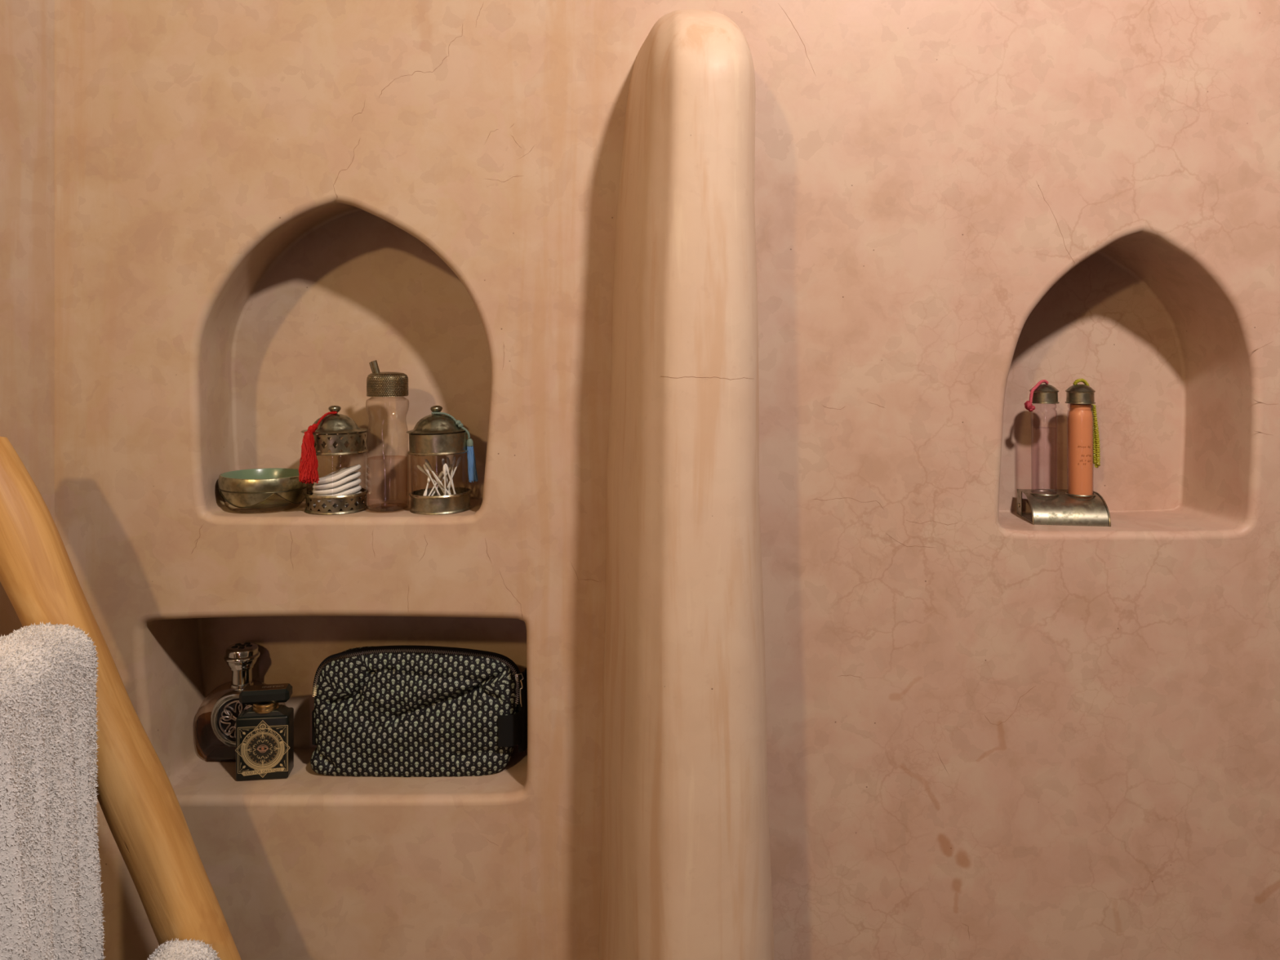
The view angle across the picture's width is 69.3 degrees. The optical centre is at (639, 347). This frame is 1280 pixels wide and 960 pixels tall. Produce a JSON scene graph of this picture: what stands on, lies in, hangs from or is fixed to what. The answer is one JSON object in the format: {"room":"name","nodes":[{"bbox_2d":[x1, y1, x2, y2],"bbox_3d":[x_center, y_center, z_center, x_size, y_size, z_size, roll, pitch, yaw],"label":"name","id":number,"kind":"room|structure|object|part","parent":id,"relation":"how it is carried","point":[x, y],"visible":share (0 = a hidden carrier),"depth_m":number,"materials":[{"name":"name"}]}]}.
{"room":"bathroom","nodes":[
{"label":"bathroom","id":0,"kind":"room"},
{"bbox_2d":[0,0,54,636],"bbox_3d":[-1.137,0.075,-0.683,0.926,2.750,3.500,0,0,0],"label":"wall","id":1,"kind":"structure","parent":0,"point":[27,27],"depth_m":1.03,"materials":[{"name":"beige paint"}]},
{"bbox_2d":[54,0,1279,959],"bbox_3d":[0.538,0.075,1.134,2.424,2.750,0.134,0,0,0],"label":"wall","id":2,"kind":"structure","parent":0,"point":[993,733],"depth_m":1.07,"materials":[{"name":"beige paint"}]},
{"bbox_2d":[193,642,285,761],"bbox_3d":[-0.504,0.448,1.172,0.118,0.142,0.044,0,0,0],"label":"perfume bottle","id":3,"kind":"object","parent":2,"relation":"in","point":[215,730],"visible":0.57,"depth_m":1.16,"materials":[{"name":"clear glass"}]},
{"bbox_3d":[-0.499,0.464,1.153,0.054,0.054,0.001,0,0,0],"label":"knotwork plate","id":4,"kind":"part","parent":3,"relation":"part of","materials":[{"name":"silver metal"}]},
{"bbox_2d":[217,468,309,512],"bbox_3d":[-0.457,0.175,1.127,0.103,0.042,0.103,1,0,-8],"label":"bowl","id":5,"kind":"object","parent":2,"relation":"on","point":[244,488],"visible":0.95,"depth_m":1.09,"materials":[{"name":"gold metal"}]},
{"bbox_3d":[-0.457,0.183,1.127,0.097,0.026,0.097,1,0,-8],"label":"glass","id":6,"kind":"part","parent":5,"relation":"part of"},
{"bbox_3d":[-0.457,0.179,1.127,0.101,0.018,0.101,1,0,-8],"label":"scallop trim","id":7,"kind":"part","parent":5,"relation":"part of","materials":[{"name":"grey metal"}]},
{"bbox_2d":[235,683,293,780],"bbox_3d":[-0.454,0.466,1.123,0.063,0.106,0.030,0,0,-7],"label":"perfume bottle","id":8,"kind":"object","parent":2,"relation":"on","point":[264,731],"visible":1,"depth_m":1.11,"materials":[{"name":"black glass"}]},
{"bbox_3d":[-0.452,0.482,1.109,0.058,0.055,0.001,0,0,-7],"label":"square frame","id":9,"kind":"part","parent":8,"relation":"part of","materials":[{"name":"gold metal"}]},
{"bbox_3d":[-0.454,0.413,1.124,0.049,0.001,0.018,0,0,-9],"label":"cap plate","id":10,"kind":"part","parent":8,"relation":"part of","materials":[{"name":"brown metal"}]},
{"bbox_2d":[298,405,368,515],"bbox_3d":[-0.373,0.133,1.115,0.089,0.126,0.077,0,0,-35],"label":"lidded jar","id":11,"kind":"object","parent":2,"relation":"on","point":[315,438],"visible":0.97,"depth_m":1.09,"materials":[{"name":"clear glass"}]},
{"bbox_3d":[-0.375,0.086,1.103,0.008,0.017,0.030,0,0,34],"label":"tassel cord","id":12,"kind":"part","parent":11,"relation":"part of","materials":[{"name":"red fabric"}]},
{"bbox_3d":[-0.369,0.091,1.119,0.077,0.021,0.077,0,0,0],"label":"lid","id":13,"kind":"part","parent":11,"relation":"part of","materials":[{"name":"grey metal"}]},
{"bbox_3d":[-0.369,0.076,1.119,0.015,0.011,0.015,0,0,0],"label":"knob","id":14,"kind":"part","parent":11,"relation":"part of","materials":[{"name":"grey metal"}]},
{"bbox_2d":[312,497,360,511],"bbox_3d":[-0.366,0.188,1.119,0.057,0.011,0.057,0,0,-22],"label":"pad","id":15,"kind":"object","parent":11,"relation":"in","point":[346,504],"visible":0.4,"depth_m":1.10,"materials":[{"name":"white"}]},
{"bbox_2d":[317,490,361,505],"bbox_3d":[-0.365,0.181,1.119,0.057,0.011,0.057,0,0,-22],"label":"pad","id":16,"kind":"object","parent":15,"relation":"on","point":[359,491],"visible":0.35,"depth_m":1.09,"materials":[{"name":"white"}]},
{"bbox_2d":[312,484,361,495],"bbox_3d":[-0.367,0.175,1.119,0.057,0.013,0.057,0,0,22],"label":"pad","id":17,"kind":"object","parent":16,"relation":"on","point":[357,488],"visible":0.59,"depth_m":1.10,"materials":[{"name":"white"}]},
{"bbox_2d":[312,478,361,494],"bbox_3d":[-0.367,0.168,1.119,0.057,0.016,0.057,0,0,23],"label":"pad","id":18,"kind":"object","parent":17,"relation":"on","point":[356,482],"visible":0.6,"depth_m":1.10,"materials":[{"name":"white"}]},
{"bbox_2d":[312,471,361,489],"bbox_3d":[-0.367,0.161,1.119,0.056,0.019,0.057,0,0,23],"label":"pad","id":19,"kind":"object","parent":18,"relation":"on","point":[354,475],"visible":0.63,"depth_m":1.10,"materials":[{"name":"white fabric"}]},
{"bbox_2d":[313,464,360,484],"bbox_3d":[-0.366,0.154,1.119,0.055,0.022,0.057,0,0,14],"label":"pad","id":20,"kind":"object","parent":19,"relation":"on","point":[336,475],"visible":0.94,"depth_m":1.10,"materials":[{"name":"white fabric"}]},
{"bbox_2d":[365,360,408,511],"bbox_3d":[-0.305,0.105,1.119,0.051,0.180,0.051,0,0,0],"label":"glass bottle","id":21,"kind":"object","parent":2,"relation":"on","point":[379,384],"visible":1,"depth_m":1.10,"materials":[{"name":"glass"}]},
{"bbox_3d":[-0.320,0.024,1.116,0.013,0.018,0.008,0,0,-27],"label":"spout","id":22,"kind":"part","parent":21,"relation":"part of","materials":[{"name":"grey metal"}]},
{"bbox_2d":[310,644,527,777],"bbox_3d":[-0.270,0.441,1.146,0.265,0.156,0.079,0,0,0],"label":"bag","id":23,"kind":"object","parent":2,"relation":"on","point":[402,710],"visible":1,"depth_m":1.11,"materials":[{"name":"fabric"}]},
{"bbox_3d":[-0.144,0.420,1.123,0.004,0.033,0.002,0,0,0],"label":"zip pull","id":24,"kind":"part","parent":23,"relation":"part of","materials":[{"name":"silver metal"}]},
{"bbox_2d":[406,405,478,515],"bbox_3d":[-0.242,0.134,1.119,0.076,0.127,0.075,0,0,-32],"label":"lidded jar","id":25,"kind":"object","parent":2,"relation":"on","point":[437,433],"visible":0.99,"depth_m":1.09,"materials":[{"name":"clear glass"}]},
{"bbox_2d":[422,473,431,495],"bbox_3d":[-0.255,0.167,1.110,0.004,0.029,0.020,0,0,12],"label":"cotton swab","id":26,"kind":"object","parent":25,"relation":"in","point":[428,479],"visible":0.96,"depth_m":1.11,"materials":[{"name":"white"}]},
{"bbox_2d":[423,464,440,495],"bbox_3d":[-0.245,0.165,1.106,0.026,0.052,0.004,0,0,-17],"label":"cotton swab","id":27,"kind":"object","parent":25,"relation":"in","point":[425,467],"visible":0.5,"depth_m":1.10,"materials":[{"name":"white"}]},
{"bbox_2d":[417,465,448,494],"bbox_3d":[-0.244,0.166,1.119,0.051,0.050,0.004,0,0,-14],"label":"cotton swab","id":28,"kind":"object","parent":25,"relation":"in","point":[419,467],"visible":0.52,"depth_m":1.11,"materials":[{"name":"white"}]},
{"bbox_2d":[424,459,444,495],"bbox_3d":[-0.241,0.163,1.109,0.038,0.056,0.004,0,0,19],"label":"cotton swab","id":29,"kind":"object","parent":25,"relation":"in","point":[426,460],"visible":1,"depth_m":1.11,"materials":[{"name":"white"}]},
{"bbox_2d":[428,471,443,496],"bbox_3d":[-0.248,0.170,1.105,0.004,0.042,0.032,0,0,42],"label":"cotton swab","id":30,"kind":"object","parent":25,"relation":"in","point":[441,473],"visible":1,"depth_m":1.11,"materials":[{"name":"white"}]},
{"bbox_3d":[-0.246,0.076,1.119,0.015,0.011,0.015,-2,0,0],"label":"knob","id":31,"kind":"part","parent":25,"relation":"part of","materials":[{"name":"grey metal"}]},
{"bbox_3d":[-0.245,0.091,1.119,0.072,0.021,0.072,-2,0,0],"label":"lid","id":32,"kind":"part","parent":25,"relation":"part of","materials":[{"name":"grey metal"}]},
{"bbox_2d":[425,462,450,494],"bbox_3d":[-0.236,0.164,1.104,0.043,0.054,0.004,0,0,6],"label":"cotton swab","id":33,"kind":"object","parent":25,"relation":"in","point":[428,465],"visible":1,"depth_m":1.10,"materials":[{"name":"white"}]},
{"bbox_2d":[431,463,452,495],"bbox_3d":[-0.242,0.166,1.114,0.004,0.050,0.042,0,0,43],"label":"cotton swab","id":34,"kind":"object","parent":25,"relation":"in","point":[450,467],"visible":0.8,"depth_m":1.12,"materials":[{"name":"white"}]},
{"bbox_2d":[442,464,446,495],"bbox_3d":[-0.232,0.165,1.100,0.004,0.052,0.006,0,0,27],"label":"cotton swab","id":35,"kind":"object","parent":25,"relation":"in","point":[444,468],"visible":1,"depth_m":1.10,"materials":[{"name":"white"}]},
{"bbox_2d":[441,458,451,494],"bbox_3d":[-0.236,0.164,1.133,0.017,0.054,0.004,0,0,29],"label":"cotton swab","id":36,"kind":"object","parent":25,"relation":"in","point":[442,460],"visible":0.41,"depth_m":1.13,"materials":[{"name":"white"}]},
{"bbox_2d":[444,463,455,493],"bbox_3d":[-0.224,0.164,1.106,0.020,0.053,0.004,0,0,-34],"label":"cotton swab","id":37,"kind":"object","parent":25,"relation":"in","point":[446,464],"visible":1,"depth_m":1.10,"materials":[{"name":"white"}]},
{"bbox_2d":[446,457,454,488],"bbox_3d":[-0.230,0.163,1.130,0.015,0.056,0.004,0,0,22],"label":"cotton swab","id":38,"kind":"object","parent":25,"relation":"in","point":[448,463],"visible":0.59,"depth_m":1.13,"materials":[{"name":"white"}]},
{"bbox_3d":[-0.228,0.094,1.114,0.047,0.032,0.005,0,0,-3],"label":"tassel cord","id":39,"kind":"part","parent":25,"relation":"part of","materials":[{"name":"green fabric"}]},
{"bbox_2d":[448,456,455,492],"bbox_3d":[-0.230,0.162,1.123,0.013,0.059,0.004,0,0,-14],"label":"cotton swab","id":40,"kind":"object","parent":25,"relation":"in","point":[454,457],"visible":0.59,"depth_m":1.12,"materials":[{"name":"white"}]},
{"bbox_2d":[443,456,461,495],"bbox_3d":[-0.229,0.162,1.119,0.029,0.058,0.004,0,0,-36],"label":"cotton swab","id":41,"kind":"object","parent":25,"relation":"in","point":[459,460],"visible":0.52,"depth_m":1.12,"materials":[{"name":"white"}]},
{"bbox_2d":[1016,488,1111,526],"bbox_3d":[0.520,0.196,1.143,0.089,0.034,0.077,0,0,8],"label":"rack","id":42,"kind":"object","parent":2,"relation":"in","point":[1048,506],"visible":0.91,"depth_m":1.12,"materials":[{"name":"grey metal"}]},
{"bbox_3d":[0.524,0.197,1.170,0.086,0.032,0.021,0,0,8],"label":"plate","id":43,"kind":"part","parent":42,"relation":"part of","materials":[{"name":"grey metal"}]},
{"bbox_2d":[1024,379,1059,411],"bbox_3d":[0.496,0.125,1.148,0.045,0.171,0.034,0,0,0],"label":"cap","id":44,"kind":"object","parent":42,"relation":"on","point":[1041,393],"visible":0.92,"depth_m":1.14,"materials":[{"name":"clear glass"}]},
{"bbox_3d":[0.492,0.055,1.143,0.029,0.029,0.005,0,0,-17],"label":"hanging cord","id":45,"kind":"part","parent":44,"relation":"part of","materials":[{"name":"pink fabric"}]},
{"bbox_3d":[0.520,0.212,1.144,0.086,0.001,0.076,0,0,8],"label":"plate","id":46,"kind":"part","parent":42,"relation":"part of","materials":[{"name":"grey metal"}]},
{"bbox_2d":[1065,378,1100,497],"bbox_3d":[0.547,0.125,1.142,0.041,0.172,0.036,0,0,20],"label":"bottle","id":47,"kind":"object","parent":42,"relation":"on","point":[1083,439],"visible":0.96,"depth_m":1.13,"materials":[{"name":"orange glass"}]},
{"bbox_3d":[0.550,0.058,1.145,0.029,0.038,0.009,0,0,-18],"label":"hanging cord","id":48,"kind":"part","parent":47,"relation":"part of","materials":[{"name":"fabric"}]},
{"bbox_2d":[598,8,774,959],"bbox_3d":[0.042,0.539,0.983,0.235,1.822,0.208,0,0,0],"label":"pillar","id":49,"kind":"structure","parent":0,"point":[686,873],"depth_m":0.89,"materials":[{"name":"beige paint"}]},
{"bbox_3d":[0.125,1.500,-0.608,3.450,0.100,3.850,0,0,0],"label":"floor","id":50,"kind":"structure","parent":0,"visible":0},
{"bbox_2d":[0,436,241,959],"bbox_3d":[-0.372,0.759,0.712,0.643,1.345,0.503,0,0,0],"label":"ladder","id":51,"kind":"object","parent":50,"relation":"on","point":[138,801],"visible":0.72,"depth_m":0.91,"materials":[{"name":"brown wood"}]},
{"bbox_2d":[0,621,105,959],"bbox_3d":[-0.566,0.516,0.719,0.123,0.510,0.365,0,0,0],"label":"bath towel","id":52,"kind":"object","parent":51,"relation":"hanging from","point":[51,899],"visible":1,"depth_m":0.83,"materials":[{"name":"white fabric"}]},
{"bbox_2d":[147,937,220,959],"bbox_3d":[-0.435,0.772,0.718,0.104,0.410,0.366,0,0,0],"label":"bath towel","id":53,"kind":"object","parent":51,"relation":"hanging from","point":[177,949],"visible":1,"depth_m":0.89,"materials":[{"name":"white fabric"}]}
]}

